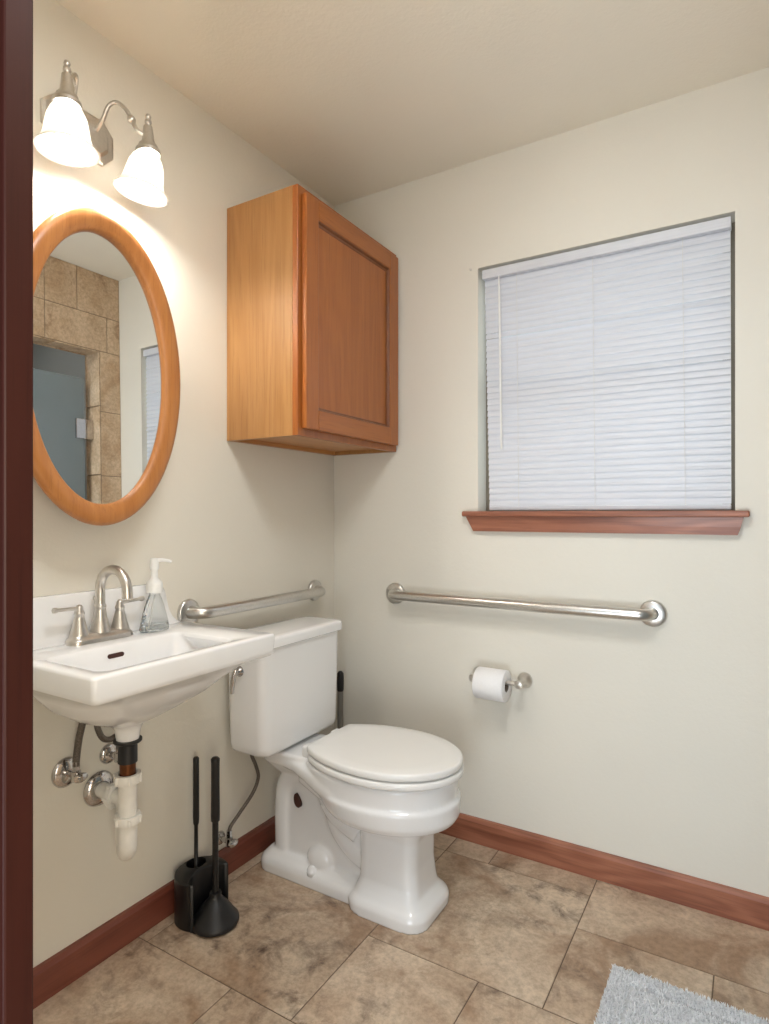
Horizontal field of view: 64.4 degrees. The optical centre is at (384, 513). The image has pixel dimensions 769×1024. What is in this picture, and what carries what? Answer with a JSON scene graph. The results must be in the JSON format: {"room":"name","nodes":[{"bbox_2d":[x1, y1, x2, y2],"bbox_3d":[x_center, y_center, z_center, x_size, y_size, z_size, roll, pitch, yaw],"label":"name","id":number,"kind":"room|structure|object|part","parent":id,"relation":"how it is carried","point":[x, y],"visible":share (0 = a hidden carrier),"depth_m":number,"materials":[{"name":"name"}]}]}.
{"room":"bathroom","nodes":[
{"label":"bathroom","id":0,"kind":"room"},
{"bbox_2d":[33,0,333,967],"bbox_3d":[-0.702,-0.047,1.786,0.100,2.540,1.990,0,0,31],"label":"wall","id":1,"kind":"structure","parent":0,"point":[235,521],"depth_m":1.83,"materials":[{"name":"paint"}]},
{"bbox_2d":[51,723,87,787],"bbox_3d":[-0.769,0.553,1.509,0.069,0.260,0.074,0,0,31],"label":"shutoff valve","id":2,"kind":"object","parent":1,"relation":"attached to","point":[67,771],"visible":0.77,"depth_m":1.50,"materials":[{"name":"silver metal"}]},
{"bbox_3d":[-0.746,0.646,1.495,0.015,0.023,0.038,0,0,31],"label":"valve handle","id":3,"kind":"part","parent":2,"relation":"part of","materials":[{"name":"silver metal"}]},
{"bbox_2d":[33,59,168,207],"bbox_3d":[-0.699,-0.939,1.501,0.198,0.239,0.346,0,0,31],"label":"vanity light","id":4,"kind":"object","parent":1,"relation":"attached to","point":[70,136],"visible":1,"depth_m":1.48,"materials":[{"name":"white glass"}]},
{"bbox_2d":[51,59,81,109],"bbox_3d":[-0.727,-0.986,1.396,0.063,0.105,0.063,0,0,31],"label":"socket","id":5,"kind":"object","parent":4,"relation":"attached to","point":[65,93],"depth_m":1.38,"materials":[{"name":"silver metal"}]},
{"bbox_3d":[-0.727,-0.880,1.396,0.138,0.101,0.138,0,0,31],"label":"lamp shade","id":6,"kind":"part","parent":4,"relation":"part of","materials":[{"name":"white glass"}]},
{"bbox_3d":[-0.727,-0.876,1.396,0.050,0.086,0.050,0,0,31],"label":"bulb","id":7,"kind":"part","parent":4,"relation":"part of","materials":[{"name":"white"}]},
{"bbox_3d":[-0.749,-1.016,1.459,0.030,0.083,0.136,0,0,-28],"label":"arm","id":8,"kind":"part","parent":4,"relation":"part of","materials":[{"name":"silver metal"}]},
{"bbox_3d":[-0.681,-1.016,1.571,0.139,0.083,0.032,0,0,-2],"label":"arm","id":9,"kind":"part","parent":4,"relation":"part of","materials":[{"name":"silver metal"}]},
{"bbox_3d":[-0.632,-0.878,1.582,0.136,0.117,0.137,0,0,31],"label":"lamp shade","id":10,"kind":"part","parent":4,"relation":"part of","materials":[{"name":"white glass"}]},
{"bbox_3d":[-0.628,-0.878,1.583,0.049,0.087,0.050,0,0,31],"label":"bulb","id":11,"kind":"part","parent":4,"relation":"part of","materials":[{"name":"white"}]},
{"bbox_2d":[135,114,160,158],"bbox_3d":[-0.614,-0.986,1.584,0.063,0.105,0.063,0,0,31],"label":"socket","id":12,"kind":"object","parent":4,"relation":"attached to","point":[147,144],"depth_m":1.57,"materials":[{"name":"silver metal"}]},
{"bbox_2d":[93,725,117,763],"bbox_3d":[-0.718,0.549,1.579,0.085,0.234,0.120,0,0,31],"label":"shutoff valve","id":13,"kind":"object","parent":1,"relation":"attached to","point":[109,752],"visible":0.47,"depth_m":1.61,"materials":[{"name":"silver metal"}]},
{"bbox_2d":[33,206,179,525],"bbox_3d":[-0.732,-0.355,1.516,0.124,0.768,0.468,0,0,31],"label":"oval mirror","id":14,"kind":"object","parent":1,"relation":"attached to","point":[106,365],"visible":0.8,"depth_m":1.49,"materials":[{"name":"brown wood"}]},
{"bbox_2d":[33,584,179,649],"bbox_3d":[-0.739,0.261,1.591,0.035,0.124,0.527,0,0,31],"label":"backsplash","id":15,"kind":"structure","parent":1,"relation":"attached to","point":[50,629],"depth_m":1.51,"materials":[{"name":"white ceramic"}]},
{"bbox_2d":[83,735,141,860],"bbox_3d":[-0.673,0.697,1.535,0.224,0.311,0.088,0,0,42],"label":"trap","id":16,"kind":"object","parent":1,"relation":"attached to","point":[118,790],"visible":0.98,"depth_m":1.46,"materials":[{"name":"white plastic"}]},
{"bbox_3d":[-0.698,0.733,1.571,0.123,0.063,0.043,0,0,31],"label":"trap arm","id":17,"kind":"part","parent":16,"relation":"part of","materials":[{"name":"white plastic"}]},
{"bbox_2d":[33,816,274,1008],"bbox_3d":[-0.656,1.129,1.750,0.016,0.087,1.734,0,0,31],"label":"baseboard","id":18,"kind":"structure","parent":1,"relation":"attached to","point":[72,962],"depth_m":1.64,"materials":[{"name":"brown wood"}]},
{"bbox_2d":[33,584,274,741],"bbox_3d":[-0.590,0.371,1.501,0.385,0.344,0.529,0,0,31],"label":"sink","id":19,"kind":"object","parent":1,"relation":"attached to","point":[121,684],"visible":0.81,"depth_m":1.44,"materials":[{"name":"white ceramic"}]},
{"bbox_2d":[51,565,144,645],"bbox_3d":[-0.681,0.222,1.521,0.146,0.192,0.249,0,0,31],"label":"faucet","id":20,"kind":"object","parent":19,"relation":"on","point":[100,630],"visible":1,"depth_m":1.52,"materials":[{"name":"silver metal"}]},
{"bbox_3d":[-0.762,0.229,1.468,0.014,0.016,0.075,0,0,28],"label":"lever","id":21,"kind":"part","parent":20,"relation":"part of","materials":[{"name":"silver metal"}]},
{"bbox_3d":[-0.749,0.260,1.496,0.045,0.075,0.045,0,0,31],"label":"handle","id":22,"kind":"part","parent":20,"relation":"part of","materials":[{"name":"silver metal"}]},
{"bbox_3d":[-0.720,0.306,1.544,0.056,0.024,0.176,0,0,31],"label":"deck plate","id":23,"kind":"part","parent":20,"relation":"part of","materials":[{"name":"silver metal"}]},
{"bbox_3d":[-0.680,0.212,1.520,0.144,0.171,0.052,0,0,31],"label":"spout","id":24,"kind":"part","parent":20,"relation":"part of","materials":[{"name":"silver metal"}]},
{"bbox_3d":[-0.691,0.260,1.592,0.045,0.075,0.045,0,0,31],"label":"handle","id":25,"kind":"part","parent":20,"relation":"part of","materials":[{"name":"silver metal"}]},
{"bbox_3d":[-0.672,0.229,1.617,0.014,0.016,0.075,0,0,35],"label":"lever","id":26,"kind":"part","parent":20,"relation":"part of","materials":[{"name":"silver metal"}]},
{"bbox_2d":[139,558,171,632],"bbox_3d":[-0.626,0.218,1.660,0.057,0.197,0.088,0,0,42],"label":"soap dispenser","id":27,"kind":"object","parent":19,"relation":"on","point":[154,617],"visible":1,"depth_m":1.65,"materials":[{"name":"clear glass"}]},
{"bbox_2d":[139,593,168,632],"bbox_3d":[-0.626,0.263,1.660,0.055,0.107,0.089,0,0,31],"label":"bottle","id":28,"kind":"object","parent":27,"relation":"attached to","point":[154,617],"depth_m":1.64,"materials":[{"name":"clear glass"}]},
{"bbox_2d":[219,755,259,847],"bbox_3d":[-0.470,0.914,1.982,0.093,0.306,0.132,0,0,31],"label":"shutoff valve","id":29,"kind":"object","parent":1,"relation":"attached to","point":[230,842],"visible":0.91,"depth_m":1.96,"materials":[{"name":"silver metal"}]},
{"bbox_3d":[-0.480,1.045,1.937,0.015,0.023,0.038,0,0,31],"label":"valve handle","id":30,"kind":"part","parent":29,"relation":"part of","materials":[{"name":"silver metal"}]},
{"bbox_2d":[177,580,325,622],"bbox_3d":[-0.407,0.299,2.106,0.074,0.082,0.708,0,0,31],"label":"grab bar","id":31,"kind":"object","parent":1,"relation":"attached to","point":[189,610],"visible":0.97,"depth_m":1.97,"materials":[{"name":"silver metal"}]},
{"bbox_2d":[227,184,397,455],"bbox_3d":[-0.226,-0.619,2.170,0.315,0.760,0.597,0,0,31],"label":"upper cabinet","id":32,"kind":"object","parent":1,"relation":"attached to","point":[312,297],"visible":1,"depth_m":1.96,"materials":[{"name":"brown wood"}]},
{"bbox_3d":[-0.394,-0.619,1.931,0.275,0.760,0.016,0,0,31],"label":"panel","id":33,"kind":"part","parent":32,"relation":"part of","materials":[{"name":"brown wood"}]},
{"bbox_3d":[-0.243,-0.254,2.180,0.275,0.030,0.565,0,0,31],"label":"panel","id":34,"kind":"part","parent":32,"relation":"part of","materials":[{"name":"brown wood"}]},
{"bbox_3d":[-0.117,-0.619,2.104,0.020,0.760,0.597,0,0,31],"label":"frame","id":35,"kind":"part","parent":32,"relation":"part of","materials":[{"name":"brown wood"}]},
{"bbox_3d":[-0.106,-0.619,2.097,0.005,0.616,0.461,0,0,31],"label":"door","id":36,"kind":"part","parent":32,"relation":"part of","materials":[{"name":"brown wood"}]},
{"bbox_3d":[-0.100,-0.292,2.093,0.020,0.062,0.437,0,0,31],"label":"rail","id":37,"kind":"part","parent":32,"relation":"part of","materials":[{"name":"brown wood"}]},
{"bbox_3d":[-0.100,-0.946,2.093,0.020,0.062,0.437,0,0,31],"label":"rail","id":38,"kind":"part","parent":32,"relation":"part of","materials":[{"name":"brown wood"}]},
{"bbox_3d":[-0.099,-0.619,2.093,0.013,0.594,0.439,0,0,31],"label":"panel moulding","id":39,"kind":"part","parent":32,"relation":"part of","materials":[{"name":"brown wood"}]},
{"bbox_3d":[-0.094,-0.619,2.429,0.275,0.760,0.016,0,0,31],"label":"panel","id":40,"kind":"part","parent":32,"relation":"part of","materials":[{"name":"brown wood"}]},
{"bbox_2d":[33,833,768,1023],"bbox_3d":[-0.035,1.213,0.375,2.700,0.080,3.720,0,0,31],"label":"floor","id":41,"kind":"structure","parent":0,"point":[516,939],"depth_m":1.61,"materials":[{"name":"tile"}]},
{"bbox_2d":[174,856,227,933],"bbox_3d":[-0.520,1.107,1.776,0.187,0.132,0.154,0,0,31],"label":"caddy","id":42,"kind":"object","parent":41,"relation":"on","point":[192,886],"visible":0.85,"depth_m":1.77,"materials":[{"name":"black plastic"}]},
{"bbox_2d":[193,756,198,867],"bbox_3d":[-0.563,0.937,1.823,0.042,0.424,0.042,0,0,31],"label":"toilet brush","id":43,"kind":"object","parent":42,"relation":"in","point":[196,758],"visible":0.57,"depth_m":1.82,"materials":[{"name":"black plastic"}]},
{"bbox_2d":[192,756,238,936],"bbox_3d":[-0.484,0.931,1.746,0.134,0.472,0.134,0,0,31],"label":"plunger","id":44,"kind":"object","parent":42,"relation":"on","point":[217,916],"visible":0.98,"depth_m":1.73,"materials":[{"name":"black rubber"}]},
{"bbox_2d":[192,889,238,936],"bbox_3d":[-0.484,1.124,1.746,0.134,0.086,0.134,0,0,31],"label":"cup","id":45,"kind":"object","parent":44,"relation":"on","point":[217,916],"depth_m":1.71,"materials":[{"name":"black rubber"}]},
{"bbox_3d":[-0.484,0.892,1.746,0.026,0.394,0.026,0,0,31],"label":"handle","id":46,"kind":"part","parent":44,"relation":"part of","materials":[{"name":"black plastic"}]},
{"bbox_2d":[337,671,343,728],"bbox_3d":[-0.173,0.894,2.396,0.116,0.556,0.116,0,0,31],"label":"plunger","id":47,"kind":"object","parent":41,"relation":"on","point":[340,675],"visible":0.29,"depth_m":2.39,"materials":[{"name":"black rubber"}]},
{"bbox_3d":[-0.173,0.895,2.396,0.024,0.425,0.024,0,0,31],"label":"rod","id":48,"kind":"part","parent":47,"relation":"part of","materials":[{"name":"grey plastic"}]},
{"bbox_2d":[229,616,463,934],"bbox_3d":[-0.105,0.777,1.931,0.733,0.790,0.456,0,0,31],"label":"toilet","id":49,"kind":"object","parent":41,"relation":"on","point":[360,808],"visible":1,"depth_m":1.88,"materials":[{"name":"white ceramic"}]},
{"bbox_3d":[-0.462,0.517,1.902,0.034,0.083,0.037,0,0,31],"label":"flush lever","id":50,"kind":"part","parent":49,"relation":"part of","materials":[{"name":"silver metal"}]},
{"bbox_3d":[-0.335,0.587,2.079,0.170,0.340,0.410,0,0,31],"label":"tank","id":51,"kind":"part","parent":49,"relation":"part of","materials":[{"name":"white ceramic"}]},
{"bbox_3d":[-0.334,0.400,2.079,0.188,0.035,0.440,0,0,31],"label":"tank lid","id":52,"kind":"part","parent":49,"relation":"part of","materials":[{"name":"white ceramic"}]},
{"bbox_3d":[-0.083,0.970,1.933,0.680,0.404,0.364,0,0,31],"label":"bowl","id":53,"kind":"part","parent":49,"relation":"part of","materials":[{"name":"white ceramic"}]},
{"bbox_3d":[0.014,0.728,1.875,0.467,0.025,0.366,0,0,31],"label":"lid","id":54,"kind":"part","parent":49,"relation":"part of","materials":[{"name":"white plastic"}]},
{"bbox_3d":[0.017,0.754,1.873,0.463,0.021,0.368,0,0,31],"label":"seat","id":55,"kind":"part","parent":49,"relation":"part of","materials":[{"name":"white plastic"}]},
{"bbox_2d":[594,964,768,1023],"bbox_3d":[0.594,1.164,1.193,0.415,0.016,0.667,0,0,31],"label":"bath mat","id":56,"kind":"object","parent":41,"relation":"on","point":[629,997],"visible":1,"depth_m":1.44,"materials":[{"name":"grey fabric"}]},
{"bbox_2d":[55,0,768,205],"bbox_3d":[0.412,-1.307,1.115,2.700,0.080,1.990,0,0,31],"label":"ceiling","id":57,"kind":"structure","parent":0,"point":[353,99],"depth_m":1.72,"materials":[{"name":"paint"}]},
{"bbox_2d":[334,67,768,896],"bbox_3d":[0.937,-0.047,1.891,2.600,2.540,0.120,0,0,31],"label":"wall","id":58,"kind":"structure","parent":0,"point":[633,740],"depth_m":2.01,"materials":[{"name":"paint"}]},
{"bbox_2d":[468,666,531,688],"bbox_3d":[0.392,0.569,2.102,0.217,0.053,0.079,0,0,31],"label":"toilet paper holder","id":59,"kind":"object","parent":58,"relation":"attached to","point":[524,679],"visible":0.62,"depth_m":2.07,"materials":[{"name":"silver metal"}]},
{"bbox_3d":[0.322,0.569,2.144,0.053,0.053,0.079,0,0,31],"label":"post","id":60,"kind":"part","parent":59,"relation":"part of","materials":[{"name":"silver metal"}]},
{"bbox_2d":[472,666,511,702],"bbox_3d":[0.368,0.582,2.084,0.105,0.106,0.106,0,0,31],"label":"toilet paper roll","id":61,"kind":"object","parent":59,"relation":"hanging from","point":[487,683],"visible":0.97,"depth_m":2.05,"materials":[{"name":"white paper"}]},
{"bbox_3d":[0.462,0.569,2.060,0.053,0.053,0.079,0,0,31],"label":"post","id":62,"kind":"part","parent":59,"relation":"part of","materials":[{"name":"silver metal"}]},
{"bbox_2d":[386,583,666,626],"bbox_3d":[0.418,0.306,2.089,0.998,0.083,0.074,0,0,31],"label":"grab bar","id":63,"kind":"object","parent":58,"relation":"attached to","point":[652,613],"visible":1,"depth_m":2.00,"materials":[{"name":"silver metal"}]},
{"bbox_2d":[439,813,768,930],"bbox_3d":[0.474,1.129,2.090,1.600,0.087,0.016,0,0,31],"label":"baseboard","id":64,"kind":"structure","parent":58,"relation":"attached to","point":[745,907],"depth_m":1.92,"materials":[{"name":"brown wood"}]},
{"bbox_2d":[462,222,749,534],"bbox_3d":[0.693,-0.409,2.017,0.885,0.941,0.152,0,0,31],"label":"window","id":65,"kind":"structure","parent":58,"relation":"in","point":[693,522],"depth_m":1.91,"materials":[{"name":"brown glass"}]},
{"bbox_3d":[0.681,-0.001,1.998,0.885,0.019,0.109,0,0,31],"label":"sill","id":66,"kind":"part","parent":65,"relation":"part of","materials":[{"name":"brown wood"}]},
{"bbox_2d":[482,216,731,509],"bbox_3d":[0.686,-0.443,1.991,0.776,0.859,0.048,0,0,31],"label":"window blind","id":67,"kind":"object","parent":65,"relation":"attached to","point":[597,415],"visible":1,"depth_m":1.97,"materials":[{"name":"white plastic"}]},
{"bbox_3d":[0.470,-0.433,2.130,0.009,0.812,0.030,0,0,31],"label":"ladder cord","id":68,"kind":"part","parent":67,"relation":"part of","materials":[{"name":"white fabric"}]},
{"bbox_3d":[0.689,-0.433,1.998,0.009,0.812,0.030,0,0,31],"label":"ladder cord","id":69,"kind":"part","parent":67,"relation":"part of","materials":[{"name":"white fabric"}]},
{"bbox_3d":[0.701,-0.021,1.992,0.752,0.016,0.022,0,0,31],"label":"rail","id":70,"kind":"part","parent":67,"relation":"part of","materials":[{"name":"white plastic"}]},
{"bbox_3d":[0.915,-0.433,1.862,0.009,0.812,0.030,0,0,31],"label":"ladder cord","id":71,"kind":"part","parent":67,"relation":"part of","materials":[{"name":"white fabric"}]},
{"bbox_3d":[-0.448,-0.022,0.542,1.820,2.490,0.120,0,0,31],"label":"wall","id":72,"kind":"structure","parent":0,"visible":0},
{"bbox_2d":[0,0,32,1023],"bbox_3d":[-0.089,0.138,0.324,0.741,2.070,0.126,0,0,31],"label":"door","id":73,"kind":"structure","parent":72,"relation":"in","point":[16,16],"depth_m":0.51,"materials":[{"name":"brown wood"}]}
]}

